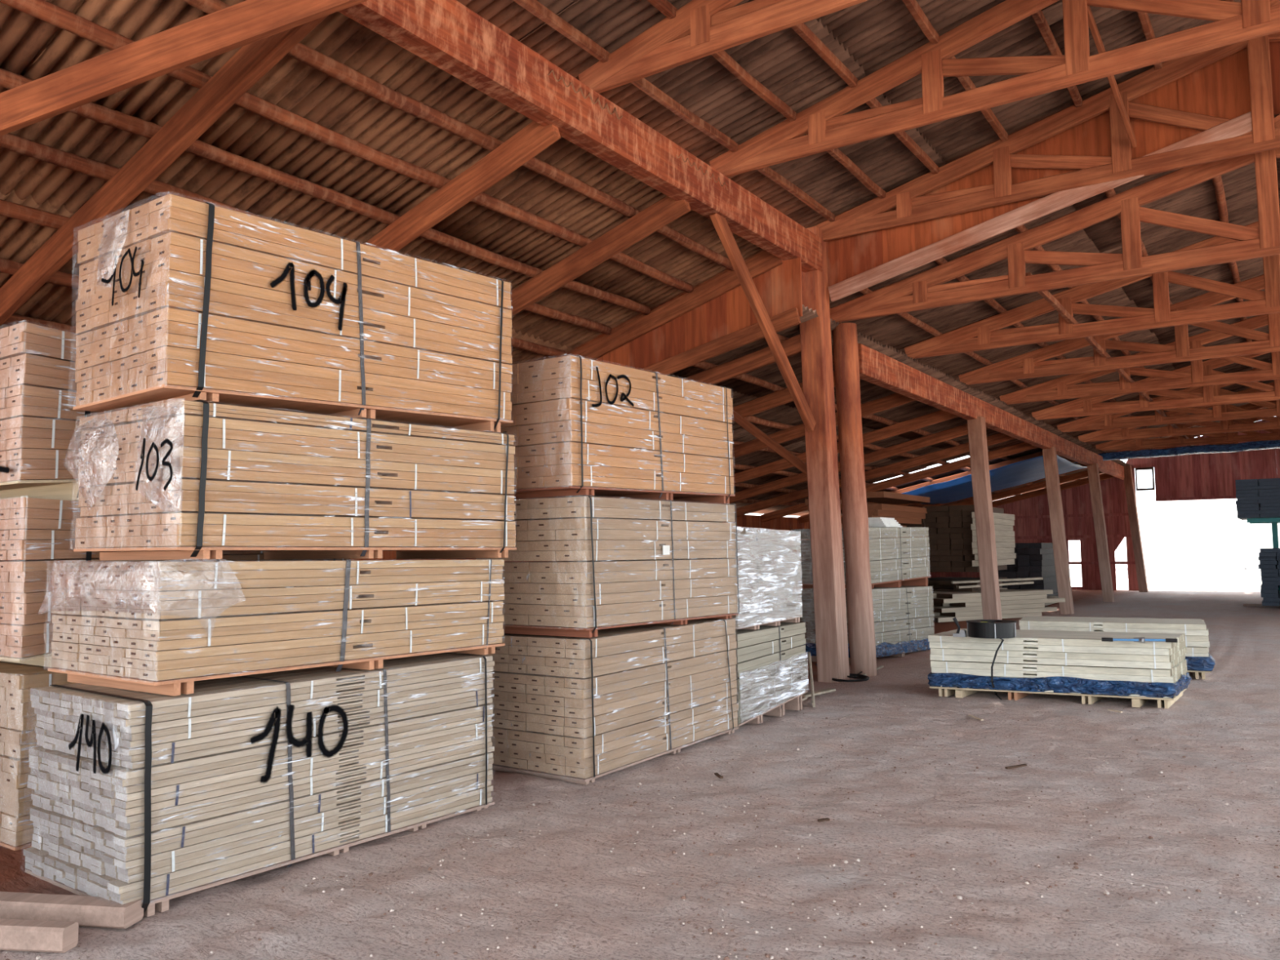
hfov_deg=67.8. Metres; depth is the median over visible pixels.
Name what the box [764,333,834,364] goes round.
purlin
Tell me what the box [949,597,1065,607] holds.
board
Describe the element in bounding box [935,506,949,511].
board
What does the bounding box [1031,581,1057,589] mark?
board
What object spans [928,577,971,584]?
board
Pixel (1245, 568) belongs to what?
trim
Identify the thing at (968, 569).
board
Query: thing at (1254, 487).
board
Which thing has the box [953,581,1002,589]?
board
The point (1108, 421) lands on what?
roof truss
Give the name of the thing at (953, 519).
board
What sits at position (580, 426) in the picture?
pack
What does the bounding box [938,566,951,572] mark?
board
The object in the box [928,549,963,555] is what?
board
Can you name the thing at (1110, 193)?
purlin
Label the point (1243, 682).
floor
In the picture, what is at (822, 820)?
chip
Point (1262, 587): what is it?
board
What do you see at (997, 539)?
board
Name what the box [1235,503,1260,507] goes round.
board
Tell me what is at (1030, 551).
board
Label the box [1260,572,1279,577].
board
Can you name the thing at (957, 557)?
board
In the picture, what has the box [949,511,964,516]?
board
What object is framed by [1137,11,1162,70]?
purlin
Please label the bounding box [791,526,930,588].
pack
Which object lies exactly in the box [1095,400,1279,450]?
roof truss
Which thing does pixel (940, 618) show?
board
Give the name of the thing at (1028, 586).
board
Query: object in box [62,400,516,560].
pack
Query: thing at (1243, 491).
board
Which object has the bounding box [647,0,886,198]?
purlin
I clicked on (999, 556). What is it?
board
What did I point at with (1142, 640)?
cutter
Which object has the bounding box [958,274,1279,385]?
roof truss
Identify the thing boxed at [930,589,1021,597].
board
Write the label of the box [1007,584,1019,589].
board
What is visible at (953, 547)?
board
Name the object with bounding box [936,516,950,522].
board
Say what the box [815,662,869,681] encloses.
coil
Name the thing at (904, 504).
rafter
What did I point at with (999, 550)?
board
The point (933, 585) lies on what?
board
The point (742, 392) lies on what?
ceiling
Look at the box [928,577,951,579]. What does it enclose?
board
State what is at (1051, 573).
board
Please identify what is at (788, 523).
wall
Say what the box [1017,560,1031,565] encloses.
board
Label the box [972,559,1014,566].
board
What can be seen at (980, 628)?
coil
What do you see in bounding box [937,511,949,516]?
board
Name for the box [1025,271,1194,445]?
beam
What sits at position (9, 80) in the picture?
purlin
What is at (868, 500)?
board
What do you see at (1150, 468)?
window
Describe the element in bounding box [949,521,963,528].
board
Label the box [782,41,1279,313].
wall
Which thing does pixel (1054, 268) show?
purlin
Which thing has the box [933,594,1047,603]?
board
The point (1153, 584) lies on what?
floor
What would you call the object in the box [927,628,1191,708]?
pack
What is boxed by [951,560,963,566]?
board
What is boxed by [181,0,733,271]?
purlin
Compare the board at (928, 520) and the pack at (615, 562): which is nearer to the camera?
the pack at (615, 562)
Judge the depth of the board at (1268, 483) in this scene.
24.55 m
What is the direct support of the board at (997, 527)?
on the board at (997, 533)
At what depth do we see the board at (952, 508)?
22.28 m
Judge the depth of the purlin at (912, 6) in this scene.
8.89 m
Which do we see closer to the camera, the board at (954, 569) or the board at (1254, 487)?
the board at (954, 569)
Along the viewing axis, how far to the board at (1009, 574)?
28.08 m
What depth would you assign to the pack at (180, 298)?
5.05 m
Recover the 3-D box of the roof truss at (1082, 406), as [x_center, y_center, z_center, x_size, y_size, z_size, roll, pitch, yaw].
[13.519,-2.320,20.153,9.928,1.312,0.088,-4,-5,34]
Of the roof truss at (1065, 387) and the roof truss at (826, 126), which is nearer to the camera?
the roof truss at (826, 126)
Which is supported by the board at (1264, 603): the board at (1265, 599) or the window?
the board at (1265, 599)
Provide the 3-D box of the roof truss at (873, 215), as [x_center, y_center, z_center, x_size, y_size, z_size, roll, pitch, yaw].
[6.348,-4.035,9.739,9.930,1.375,0.089,-4,-5,34]
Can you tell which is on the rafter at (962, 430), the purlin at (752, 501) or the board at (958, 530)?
the purlin at (752, 501)
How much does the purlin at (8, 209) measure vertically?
0.157 m
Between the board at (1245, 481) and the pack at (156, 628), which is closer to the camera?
the pack at (156, 628)
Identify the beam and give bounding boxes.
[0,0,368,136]
[338,0,822,272]
[827,111,1252,302]
[857,343,1124,479]
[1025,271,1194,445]
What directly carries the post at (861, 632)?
on the floor at (1243, 682)
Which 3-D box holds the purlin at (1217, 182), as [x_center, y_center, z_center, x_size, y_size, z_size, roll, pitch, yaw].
[13.912,-2.877,21.680,0.141,0.139,27.700,-4,-5,34]
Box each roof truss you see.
[577,0,867,93]
[709,0,1279,177]
[813,31,1279,241]
[829,148,1279,323]
[904,221,1279,359]
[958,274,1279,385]
[999,314,1279,404]
[1031,352,1279,420]
[1057,368,1279,432]
[1078,382,1279,442]
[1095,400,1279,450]
[1116,417,1279,451]
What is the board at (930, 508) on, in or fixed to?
on the board at (930, 514)
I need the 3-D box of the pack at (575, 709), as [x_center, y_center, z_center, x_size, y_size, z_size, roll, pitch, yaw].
[-0.204,1.719,7.921,1.103,1.026,2.291,-4,-5,34]
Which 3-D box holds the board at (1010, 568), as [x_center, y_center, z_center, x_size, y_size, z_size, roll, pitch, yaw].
[11.884,2.723,29.476,0.332,0.165,2.800,-4,-5,34]
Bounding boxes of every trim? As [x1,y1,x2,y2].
[1014,495,1236,564]
[1115,520,1260,570]
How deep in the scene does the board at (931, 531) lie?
22.59 m
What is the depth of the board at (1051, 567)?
27.86 m
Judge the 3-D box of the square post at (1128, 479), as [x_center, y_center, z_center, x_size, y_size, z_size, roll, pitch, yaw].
[17.740,1.830,34.089,0.629,4.721,0.304,-4,-5,34]
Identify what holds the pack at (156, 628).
on the pack at (156, 799)
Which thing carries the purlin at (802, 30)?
on the roof truss
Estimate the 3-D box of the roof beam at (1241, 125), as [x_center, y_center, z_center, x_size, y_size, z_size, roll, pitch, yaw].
[4.404,-3.049,10.999,4.774,1.259,0.056,-4,-5,34]
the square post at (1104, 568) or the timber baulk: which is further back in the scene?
the square post at (1104, 568)
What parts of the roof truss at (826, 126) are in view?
web post, web post, web post, king post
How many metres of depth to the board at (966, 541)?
22.15 m
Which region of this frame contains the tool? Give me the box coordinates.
[952,617,966,637]
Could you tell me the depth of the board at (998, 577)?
22.31 m
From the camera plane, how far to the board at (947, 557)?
22.44 m
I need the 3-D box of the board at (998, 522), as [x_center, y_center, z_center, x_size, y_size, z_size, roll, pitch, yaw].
[8.571,1.014,23.018,0.292,0.134,2.800,-4,-5,34]
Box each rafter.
[0,15,327,325]
[363,120,560,252]
[509,195,690,315]
[684,333,800,385]
[719,423,988,504]
[728,371,835,423]
[728,392,915,458]
[733,409,959,484]
[734,432,1015,517]
[760,442,1037,522]
[797,451,1058,523]
[840,457,1075,518]
[911,462,1087,506]
[946,470,1102,506]
[991,473,1114,506]
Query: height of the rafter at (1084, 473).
1.961 m
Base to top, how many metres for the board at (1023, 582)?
0.140 m
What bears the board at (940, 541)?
on the board at (940, 547)
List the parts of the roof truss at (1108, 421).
web post, web post, web post, king post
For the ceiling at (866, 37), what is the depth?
9.37 m
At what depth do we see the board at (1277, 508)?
24.54 m
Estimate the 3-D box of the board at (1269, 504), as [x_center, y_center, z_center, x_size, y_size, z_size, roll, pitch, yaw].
[16.989,0.711,25.585,0.492,0.086,2.600,-4,-5,34]
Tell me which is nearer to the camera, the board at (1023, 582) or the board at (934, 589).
the board at (1023, 582)
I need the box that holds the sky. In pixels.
[744,496,1279,578]
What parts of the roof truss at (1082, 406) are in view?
web post, web post, web post, king post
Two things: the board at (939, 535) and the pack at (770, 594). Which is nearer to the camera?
the pack at (770, 594)
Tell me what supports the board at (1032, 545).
on the board at (1030, 551)
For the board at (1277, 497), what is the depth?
24.56 m
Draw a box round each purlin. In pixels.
[0,0,693,293]
[0,67,650,315]
[0,133,611,334]
[0,199,567,357]
[0,257,79,288]
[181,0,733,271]
[512,0,835,222]
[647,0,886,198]
[691,360,1079,480]
[732,440,1020,495]
[733,463,972,500]
[733,482,942,506]
[735,498,803,506]
[744,415,1046,488]
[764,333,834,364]
[791,22,938,173]
[859,288,1101,431]
[902,0,1008,141]
[934,257,1159,438]
[1014,224,1199,437]
[1031,9,1082,107]
[1104,188,1172,305]
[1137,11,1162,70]
[1211,175,1265,421]
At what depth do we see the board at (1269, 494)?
24.57 m
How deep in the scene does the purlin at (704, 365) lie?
14.79 m
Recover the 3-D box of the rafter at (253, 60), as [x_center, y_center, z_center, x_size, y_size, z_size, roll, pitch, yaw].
[-5.344,-1.690,8.246,8.171,2.654,0.096,-4,-5,34]
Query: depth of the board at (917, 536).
21.03 m
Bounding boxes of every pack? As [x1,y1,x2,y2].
[0,321,109,501]
[0,497,349,667]
[0,661,75,850]
[23,652,494,916]
[37,558,505,696]
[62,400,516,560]
[72,193,512,433]
[474,617,738,784]
[475,495,739,637]
[494,355,734,504]
[679,526,802,630]
[733,622,808,726]
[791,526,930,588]
[800,586,934,663]
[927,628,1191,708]
[1018,616,1215,679]
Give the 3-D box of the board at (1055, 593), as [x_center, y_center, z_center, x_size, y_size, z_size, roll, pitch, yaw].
[12.308,3.520,28.817,0.332,0.165,2.800,-4,-5,34]
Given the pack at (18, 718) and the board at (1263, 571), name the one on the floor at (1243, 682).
the pack at (18, 718)
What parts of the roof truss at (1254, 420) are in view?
web post, web post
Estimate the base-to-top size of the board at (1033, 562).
0.165 m
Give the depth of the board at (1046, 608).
21.62 m
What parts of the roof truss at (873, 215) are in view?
web post, web post, web post, king post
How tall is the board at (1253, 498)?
0.086 m
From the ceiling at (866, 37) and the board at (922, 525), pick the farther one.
the board at (922, 525)
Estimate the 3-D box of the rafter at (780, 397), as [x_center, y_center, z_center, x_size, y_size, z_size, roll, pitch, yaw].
[0.122,-0.608,16.206,8.146,1.961,0.086,-4,-5,34]
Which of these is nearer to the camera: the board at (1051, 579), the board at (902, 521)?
the board at (902, 521)
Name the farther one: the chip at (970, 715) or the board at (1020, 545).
the board at (1020, 545)
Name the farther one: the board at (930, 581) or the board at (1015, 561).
the board at (1015, 561)
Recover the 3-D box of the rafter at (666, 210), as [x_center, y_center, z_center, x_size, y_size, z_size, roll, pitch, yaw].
[-2.867,-1.446,11.876,8.171,2.654,0.096,-4,-5,34]
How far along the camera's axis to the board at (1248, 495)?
24.86 m
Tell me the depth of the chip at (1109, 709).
9.34 m
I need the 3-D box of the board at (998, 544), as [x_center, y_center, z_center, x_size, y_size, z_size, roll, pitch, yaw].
[8.540,1.565,22.930,0.292,0.134,2.800,-4,-5,35]
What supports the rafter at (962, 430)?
attached to the beam at (877, 368)
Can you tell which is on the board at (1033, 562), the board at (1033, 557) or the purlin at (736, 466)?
the board at (1033, 557)
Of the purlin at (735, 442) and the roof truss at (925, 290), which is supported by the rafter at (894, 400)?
the purlin at (735, 442)
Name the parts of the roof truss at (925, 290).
web post, web post, web post, king post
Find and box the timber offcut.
[0,918,78,952]
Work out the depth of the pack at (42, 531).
5.31 m
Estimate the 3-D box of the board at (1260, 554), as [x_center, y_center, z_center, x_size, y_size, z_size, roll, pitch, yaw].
[16.649,1.962,25.213,0.372,0.099,2.400,-4,-5,34]
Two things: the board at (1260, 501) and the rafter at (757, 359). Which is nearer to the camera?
the rafter at (757, 359)
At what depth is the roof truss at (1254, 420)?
31.45 m
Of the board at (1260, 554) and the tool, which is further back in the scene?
the board at (1260, 554)
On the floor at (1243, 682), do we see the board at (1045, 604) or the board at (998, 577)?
the board at (1045, 604)
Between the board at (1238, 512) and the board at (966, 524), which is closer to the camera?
the board at (966, 524)
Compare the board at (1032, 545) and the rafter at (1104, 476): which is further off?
the rafter at (1104, 476)
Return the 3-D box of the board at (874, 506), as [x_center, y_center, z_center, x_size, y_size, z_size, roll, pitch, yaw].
[5.840,0.669,21.684,0.492,0.128,3.200,-4,-5,34]
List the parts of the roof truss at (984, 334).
web post, web post, web post, king post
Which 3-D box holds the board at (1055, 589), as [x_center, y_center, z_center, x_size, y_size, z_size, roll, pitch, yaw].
[12.400,3.362,28.994,0.332,0.165,2.800,-4,-5,34]
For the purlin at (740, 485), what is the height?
0.143 m
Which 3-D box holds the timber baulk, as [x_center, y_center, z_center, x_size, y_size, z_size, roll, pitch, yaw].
[-2.953,1.942,4.338,1.427,0.094,0.133,-1,-4,9]
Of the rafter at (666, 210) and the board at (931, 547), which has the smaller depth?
the rafter at (666, 210)
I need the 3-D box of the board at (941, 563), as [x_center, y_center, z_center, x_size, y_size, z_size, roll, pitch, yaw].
[7.944,2.050,23.531,0.284,0.125,2.800,-4,-5,34]
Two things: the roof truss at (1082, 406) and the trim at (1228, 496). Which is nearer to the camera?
the roof truss at (1082, 406)
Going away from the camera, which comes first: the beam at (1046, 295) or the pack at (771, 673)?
the pack at (771, 673)
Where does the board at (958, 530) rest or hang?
on the board at (953, 535)
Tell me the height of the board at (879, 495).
0.128 m
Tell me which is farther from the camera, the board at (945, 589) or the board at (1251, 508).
the board at (1251, 508)
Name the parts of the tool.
lever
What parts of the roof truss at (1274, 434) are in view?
web post, web post, web post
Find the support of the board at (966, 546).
on the board at (965, 552)
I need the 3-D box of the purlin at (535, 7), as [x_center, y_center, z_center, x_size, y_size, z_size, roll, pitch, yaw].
[-2.244,-3.846,5.367,0.091,0.113,17.500,-4,-5,34]
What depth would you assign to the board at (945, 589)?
22.22 m
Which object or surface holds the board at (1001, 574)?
on the board
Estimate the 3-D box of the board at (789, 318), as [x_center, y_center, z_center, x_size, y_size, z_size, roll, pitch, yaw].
[-1.482,-0.888,13.742,8.282,1.967,0.065,-4,-5,34]
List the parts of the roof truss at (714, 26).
web post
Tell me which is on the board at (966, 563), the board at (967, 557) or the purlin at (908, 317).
the board at (967, 557)
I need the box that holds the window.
[1134,466,1155,490]
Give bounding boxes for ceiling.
[0,0,764,364]
[456,0,1240,228]
[515,304,1129,515]
[829,162,1274,452]
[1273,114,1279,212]
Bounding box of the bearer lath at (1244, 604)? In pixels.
[1243,603,1279,606]
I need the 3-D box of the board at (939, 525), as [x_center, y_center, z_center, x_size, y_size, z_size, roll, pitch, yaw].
[7.911,1.143,23.591,0.284,0.125,2.800,-4,-5,34]
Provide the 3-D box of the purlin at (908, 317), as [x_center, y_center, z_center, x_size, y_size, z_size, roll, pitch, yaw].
[10.618,-1.773,23.854,0.135,0.136,27.700,-4,-5,34]
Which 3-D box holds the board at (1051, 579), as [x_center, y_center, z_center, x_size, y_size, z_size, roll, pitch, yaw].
[12.414,3.022,29.017,0.332,0.165,2.800,-4,-5,34]
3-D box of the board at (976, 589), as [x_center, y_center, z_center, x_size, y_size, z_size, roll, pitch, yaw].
[8.210,2.639,23.054,0.417,0.088,2.800,-4,-5,34]
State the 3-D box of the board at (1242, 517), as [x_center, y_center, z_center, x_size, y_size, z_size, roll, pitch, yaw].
[16.579,1.012,25.862,0.492,0.086,2.600,-4,-5,34]
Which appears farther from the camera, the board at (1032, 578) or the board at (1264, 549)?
the board at (1264, 549)
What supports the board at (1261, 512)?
on the board at (1272, 515)
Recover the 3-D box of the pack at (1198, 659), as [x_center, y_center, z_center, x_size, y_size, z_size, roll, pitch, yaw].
[6.125,2.160,12.408,2.310,0.661,1.082,-3,-5,26]
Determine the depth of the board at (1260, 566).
24.31 m
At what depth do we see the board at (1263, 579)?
24.18 m
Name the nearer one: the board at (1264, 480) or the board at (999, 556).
the board at (999, 556)
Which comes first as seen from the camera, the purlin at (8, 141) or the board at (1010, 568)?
the purlin at (8, 141)
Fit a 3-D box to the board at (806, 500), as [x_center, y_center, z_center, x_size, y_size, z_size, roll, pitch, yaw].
[4.649,0.551,21.693,0.492,0.128,3.200,-4,-5,34]
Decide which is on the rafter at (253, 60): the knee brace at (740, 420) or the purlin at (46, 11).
the purlin at (46, 11)
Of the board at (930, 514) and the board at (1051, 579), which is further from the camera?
the board at (1051, 579)
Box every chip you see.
[714,773,723,778]
[817,817,830,822]
[968,714,983,720]
[1004,764,1026,768]
[1107,708,1122,712]
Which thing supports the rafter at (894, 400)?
attached to the beam at (877, 368)
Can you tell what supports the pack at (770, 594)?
on the pack at (771, 673)
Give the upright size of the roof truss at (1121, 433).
1.312 m
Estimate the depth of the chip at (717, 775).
6.83 m
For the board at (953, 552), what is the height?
0.125 m
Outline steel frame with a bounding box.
[1246,517,1279,593]
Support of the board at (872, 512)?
on the board at (902, 521)
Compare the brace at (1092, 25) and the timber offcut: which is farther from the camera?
the brace at (1092, 25)
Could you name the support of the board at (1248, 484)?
on the board at (1254, 487)
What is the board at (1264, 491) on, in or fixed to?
on the board at (1269, 494)
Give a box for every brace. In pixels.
[709,213,815,431]
[732,409,807,475]
[1087,5,1136,147]
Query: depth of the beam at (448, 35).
7.96 m
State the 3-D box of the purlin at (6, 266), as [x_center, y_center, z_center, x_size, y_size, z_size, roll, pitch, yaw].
[-6.271,-1.935,7.168,0.160,0.150,16.150,-4,-5,34]
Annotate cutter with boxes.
[1102,636,1177,643]
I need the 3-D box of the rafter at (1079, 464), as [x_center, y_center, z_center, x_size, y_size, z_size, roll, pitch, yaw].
[11.378,0.502,32.700,8.146,1.961,0.086,-4,-5,34]
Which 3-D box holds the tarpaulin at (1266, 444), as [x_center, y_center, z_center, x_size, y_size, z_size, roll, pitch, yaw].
[18.404,-1.022,27.948,11.000,0.407,0.200,-4,-5,34]
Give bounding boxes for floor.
[0,589,1279,959]
[1070,577,1262,591]
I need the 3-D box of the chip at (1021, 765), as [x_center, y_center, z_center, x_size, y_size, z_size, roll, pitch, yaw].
[2.778,2.116,7.033,0.196,0.014,0.026,1,-4,-26]
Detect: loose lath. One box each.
[802,688,835,697]
[808,652,815,706]
[862,665,883,675]
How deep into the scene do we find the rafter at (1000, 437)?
23.78 m
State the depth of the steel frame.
26.41 m
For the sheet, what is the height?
0.148 m
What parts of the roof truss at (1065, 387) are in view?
web post, web post, web post, king post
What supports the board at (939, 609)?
on the board at (1046, 608)
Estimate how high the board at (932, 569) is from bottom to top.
0.125 m
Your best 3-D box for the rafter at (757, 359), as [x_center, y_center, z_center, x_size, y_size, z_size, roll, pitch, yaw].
[-1.116,-0.730,14.391,8.146,1.961,0.087,-4,-5,34]
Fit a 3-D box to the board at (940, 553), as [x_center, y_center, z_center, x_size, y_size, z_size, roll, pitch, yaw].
[7.927,1.789,23.526,0.284,0.125,2.800,-4,-5,34]
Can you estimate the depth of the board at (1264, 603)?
24.19 m
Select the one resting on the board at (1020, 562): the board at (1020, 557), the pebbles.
the board at (1020, 557)
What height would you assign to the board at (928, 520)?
0.125 m
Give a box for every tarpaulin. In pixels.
[901,454,1087,504]
[1073,440,1279,462]
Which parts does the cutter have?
handle, handle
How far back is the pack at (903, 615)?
14.19 m
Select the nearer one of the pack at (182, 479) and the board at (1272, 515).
the pack at (182, 479)
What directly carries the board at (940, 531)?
on the board at (939, 535)
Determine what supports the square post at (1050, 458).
on the floor at (1243, 682)
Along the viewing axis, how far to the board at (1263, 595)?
24.25 m
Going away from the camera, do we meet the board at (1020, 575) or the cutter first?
the cutter
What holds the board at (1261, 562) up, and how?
on the board at (1260, 566)
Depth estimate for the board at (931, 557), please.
22.54 m
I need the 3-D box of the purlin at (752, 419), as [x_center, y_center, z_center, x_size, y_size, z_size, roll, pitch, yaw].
[7.761,-0.494,25.050,0.149,0.146,28.800,-4,-5,34]
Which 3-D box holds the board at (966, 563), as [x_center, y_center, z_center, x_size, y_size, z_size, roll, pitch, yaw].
[8.417,2.020,23.209,0.284,0.125,2.800,-4,-5,34]
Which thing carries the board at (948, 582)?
on the board
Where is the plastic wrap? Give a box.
[3,314,79,334]
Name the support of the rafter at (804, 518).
attached to the beam at (877, 368)
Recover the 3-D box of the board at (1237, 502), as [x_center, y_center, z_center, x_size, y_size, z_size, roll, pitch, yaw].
[16.551,0.648,25.886,0.492,0.086,2.600,-4,-5,34]
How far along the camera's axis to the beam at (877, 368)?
17.20 m
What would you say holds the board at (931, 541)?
on the board at (931, 547)
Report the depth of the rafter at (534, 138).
8.46 m
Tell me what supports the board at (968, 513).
on the board at (966, 518)
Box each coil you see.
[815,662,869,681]
[965,619,1016,700]
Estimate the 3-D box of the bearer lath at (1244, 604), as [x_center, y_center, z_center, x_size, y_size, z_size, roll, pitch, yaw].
[16.945,3.248,24.594,2.300,0.066,0.101,-4,-5,34]
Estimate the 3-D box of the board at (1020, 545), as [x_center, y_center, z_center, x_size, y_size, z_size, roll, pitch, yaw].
[12.085,2.019,29.221,0.332,0.165,2.800,-4,-5,34]
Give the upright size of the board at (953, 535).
0.125 m
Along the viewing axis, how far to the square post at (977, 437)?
17.93 m
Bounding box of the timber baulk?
[0,891,143,928]
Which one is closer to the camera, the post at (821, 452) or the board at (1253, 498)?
the post at (821, 452)
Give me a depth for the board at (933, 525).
22.65 m
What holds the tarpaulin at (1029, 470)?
hanging from the ceiling at (742, 392)
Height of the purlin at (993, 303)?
0.138 m
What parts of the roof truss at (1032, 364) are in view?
web post, web post, web post, king post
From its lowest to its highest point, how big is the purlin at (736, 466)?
0.143 m
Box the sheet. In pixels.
[867,517,902,527]
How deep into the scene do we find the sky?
48.45 m
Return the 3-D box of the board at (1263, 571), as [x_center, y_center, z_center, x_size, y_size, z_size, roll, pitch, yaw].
[16.771,2.388,25.324,0.372,0.099,2.400,-4,-5,34]
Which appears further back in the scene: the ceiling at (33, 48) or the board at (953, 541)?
the board at (953, 541)
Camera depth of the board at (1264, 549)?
24.27 m
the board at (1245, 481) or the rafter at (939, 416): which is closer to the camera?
the rafter at (939, 416)
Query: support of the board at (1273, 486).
on the board at (1264, 491)
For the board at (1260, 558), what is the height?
0.099 m
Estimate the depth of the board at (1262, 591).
24.28 m
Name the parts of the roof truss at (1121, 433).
web post, web post, web post, king post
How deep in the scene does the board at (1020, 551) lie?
28.11 m
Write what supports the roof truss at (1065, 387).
attached to the ceiling at (742, 392)
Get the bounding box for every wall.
[0,515,812,588]
[566,250,802,369]
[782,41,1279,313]
[928,416,1279,591]
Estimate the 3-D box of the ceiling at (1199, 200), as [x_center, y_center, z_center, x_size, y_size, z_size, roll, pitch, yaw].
[11.996,-2.288,23.191,6.090,1.436,28.308,-4,-5,34]
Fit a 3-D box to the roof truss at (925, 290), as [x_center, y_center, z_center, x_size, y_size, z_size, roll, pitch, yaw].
[6.653,-2.997,10.091,9.928,1.312,0.090,-4,-5,34]
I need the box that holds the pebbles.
[4,697,1279,959]
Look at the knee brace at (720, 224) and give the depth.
10.86 m
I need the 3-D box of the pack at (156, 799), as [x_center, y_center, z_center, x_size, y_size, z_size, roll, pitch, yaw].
[-2.006,1.583,5.474,0.944,1.010,2.433,-4,-5,34]
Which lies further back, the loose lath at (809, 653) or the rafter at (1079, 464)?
the rafter at (1079, 464)
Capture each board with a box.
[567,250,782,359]
[640,307,800,375]
[804,498,876,505]
[866,491,929,503]
[866,498,907,504]
[866,503,927,513]
[867,509,925,519]
[867,515,921,524]
[887,536,927,537]
[912,523,924,527]
[924,506,936,511]
[924,517,937,523]
[924,522,936,528]
[924,528,937,533]
[925,511,937,517]
[927,533,937,539]
[928,539,937,544]
[928,544,937,550]
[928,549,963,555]
[928,555,946,560]
[928,560,939,566]
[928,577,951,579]
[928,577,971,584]
[928,584,941,587]
[929,566,938,572]
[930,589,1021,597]
[932,587,943,591]
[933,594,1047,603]
[933,603,949,606]
[933,603,1044,613]
[933,612,939,616]
[933,612,1041,622]
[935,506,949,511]
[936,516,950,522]
[936,522,951,528]
[936,587,953,591]
[936,589,1053,598]
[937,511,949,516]
[937,528,950,533]
[937,533,950,538]
[937,538,951,544]
[937,544,951,550]
[937,549,967,555]
[937,560,951,566]
[937,577,979,585]
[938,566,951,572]
[939,555,955,560]
[939,606,1057,617]
[949,505,961,511]
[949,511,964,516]
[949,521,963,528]
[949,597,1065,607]
[950,516,962,522]
[950,527,962,533]
[950,533,963,538]
[950,555,965,560]
[951,538,964,544]
[951,544,964,550]
[951,549,971,555]
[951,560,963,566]
[951,566,965,572]
[951,577,1043,583]
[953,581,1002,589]
[953,586,1002,591]
[955,581,1034,588]
[959,577,1007,584]
[961,504,1004,513]
[961,510,974,515]
[961,527,972,533]
[962,515,974,521]
[962,521,973,527]
[963,533,973,538]
[963,544,977,549]
[963,549,974,555]
[963,560,972,566]
[964,538,972,544]
[964,555,974,560]
[964,564,1007,572]
[970,524,1013,530]
[971,511,1014,519]
[971,542,1015,547]
[972,518,1014,525]
[972,529,1014,536]
[972,536,1014,542]
[972,547,1014,554]
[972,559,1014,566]
[974,553,1016,559]
[998,571,1007,577]
[1004,571,1017,577]
[1006,560,1017,565]
[1007,565,1019,571]
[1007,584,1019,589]
[1017,542,1029,548]
[1017,548,1027,554]
[1017,554,1030,559]
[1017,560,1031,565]
[1017,572,1029,577]
[1019,583,1031,589]
[1027,548,1053,554]
[1029,542,1053,548]
[1029,570,1056,577]
[1030,553,1053,559]
[1030,559,1054,565]
[1030,564,1055,572]
[1031,575,1056,583]
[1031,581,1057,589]
[1044,602,1057,605]
[1045,586,1057,593]
[1046,592,1057,595]
[1235,479,1258,483]
[1235,482,1258,486]
[1235,485,1258,490]
[1235,489,1258,493]
[1235,493,1258,497]
[1235,500,1257,504]
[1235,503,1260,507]
[1236,496,1259,500]
[1236,506,1259,511]
[1236,514,1261,519]
[1237,511,1259,515]
[1257,478,1279,482]
[1257,484,1279,489]
[1257,495,1279,500]
[1257,499,1279,505]
[1257,556,1276,560]
[1257,564,1276,568]
[1258,481,1279,485]
[1258,488,1279,493]
[1258,492,1279,496]
[1258,552,1276,556]
[1259,506,1279,510]
[1259,510,1279,514]
[1259,547,1277,552]
[1259,560,1278,564]
[1260,502,1279,506]
[1260,513,1279,518]
[1260,567,1279,573]
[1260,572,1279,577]
[1260,583,1279,589]
[1260,589,1278,593]
[1261,577,1279,581]
[1261,581,1279,585]
[1261,590,1279,597]
[1262,593,1279,601]
[1262,600,1279,605]
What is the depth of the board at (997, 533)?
22.96 m
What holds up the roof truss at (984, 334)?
attached to the ceiling at (742, 392)
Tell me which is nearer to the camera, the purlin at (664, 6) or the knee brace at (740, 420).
the purlin at (664, 6)
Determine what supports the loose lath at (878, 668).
on the floor at (1243, 682)
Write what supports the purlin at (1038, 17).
on the roof truss
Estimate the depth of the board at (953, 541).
22.26 m
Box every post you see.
[799,226,849,683]
[832,322,876,676]
[967,416,1001,619]
[1042,446,1074,613]
[1086,463,1114,601]
[1123,465,1148,592]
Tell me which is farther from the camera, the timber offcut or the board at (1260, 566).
the board at (1260, 566)
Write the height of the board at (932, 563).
0.125 m
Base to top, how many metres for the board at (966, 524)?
0.125 m
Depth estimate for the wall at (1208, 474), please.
35.44 m
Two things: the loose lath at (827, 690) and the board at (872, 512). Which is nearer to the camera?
the loose lath at (827, 690)
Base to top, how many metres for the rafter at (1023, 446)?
1.961 m
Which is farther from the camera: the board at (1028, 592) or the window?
the window
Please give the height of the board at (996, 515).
0.134 m
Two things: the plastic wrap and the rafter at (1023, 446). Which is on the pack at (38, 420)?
the plastic wrap
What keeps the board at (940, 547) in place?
on the board at (940, 553)
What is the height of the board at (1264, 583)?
0.099 m
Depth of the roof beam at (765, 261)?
12.49 m
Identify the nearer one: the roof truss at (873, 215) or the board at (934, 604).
the roof truss at (873, 215)
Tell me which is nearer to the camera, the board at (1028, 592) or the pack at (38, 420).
the pack at (38, 420)
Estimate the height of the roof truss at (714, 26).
1.375 m
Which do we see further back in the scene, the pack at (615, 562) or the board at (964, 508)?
the board at (964, 508)

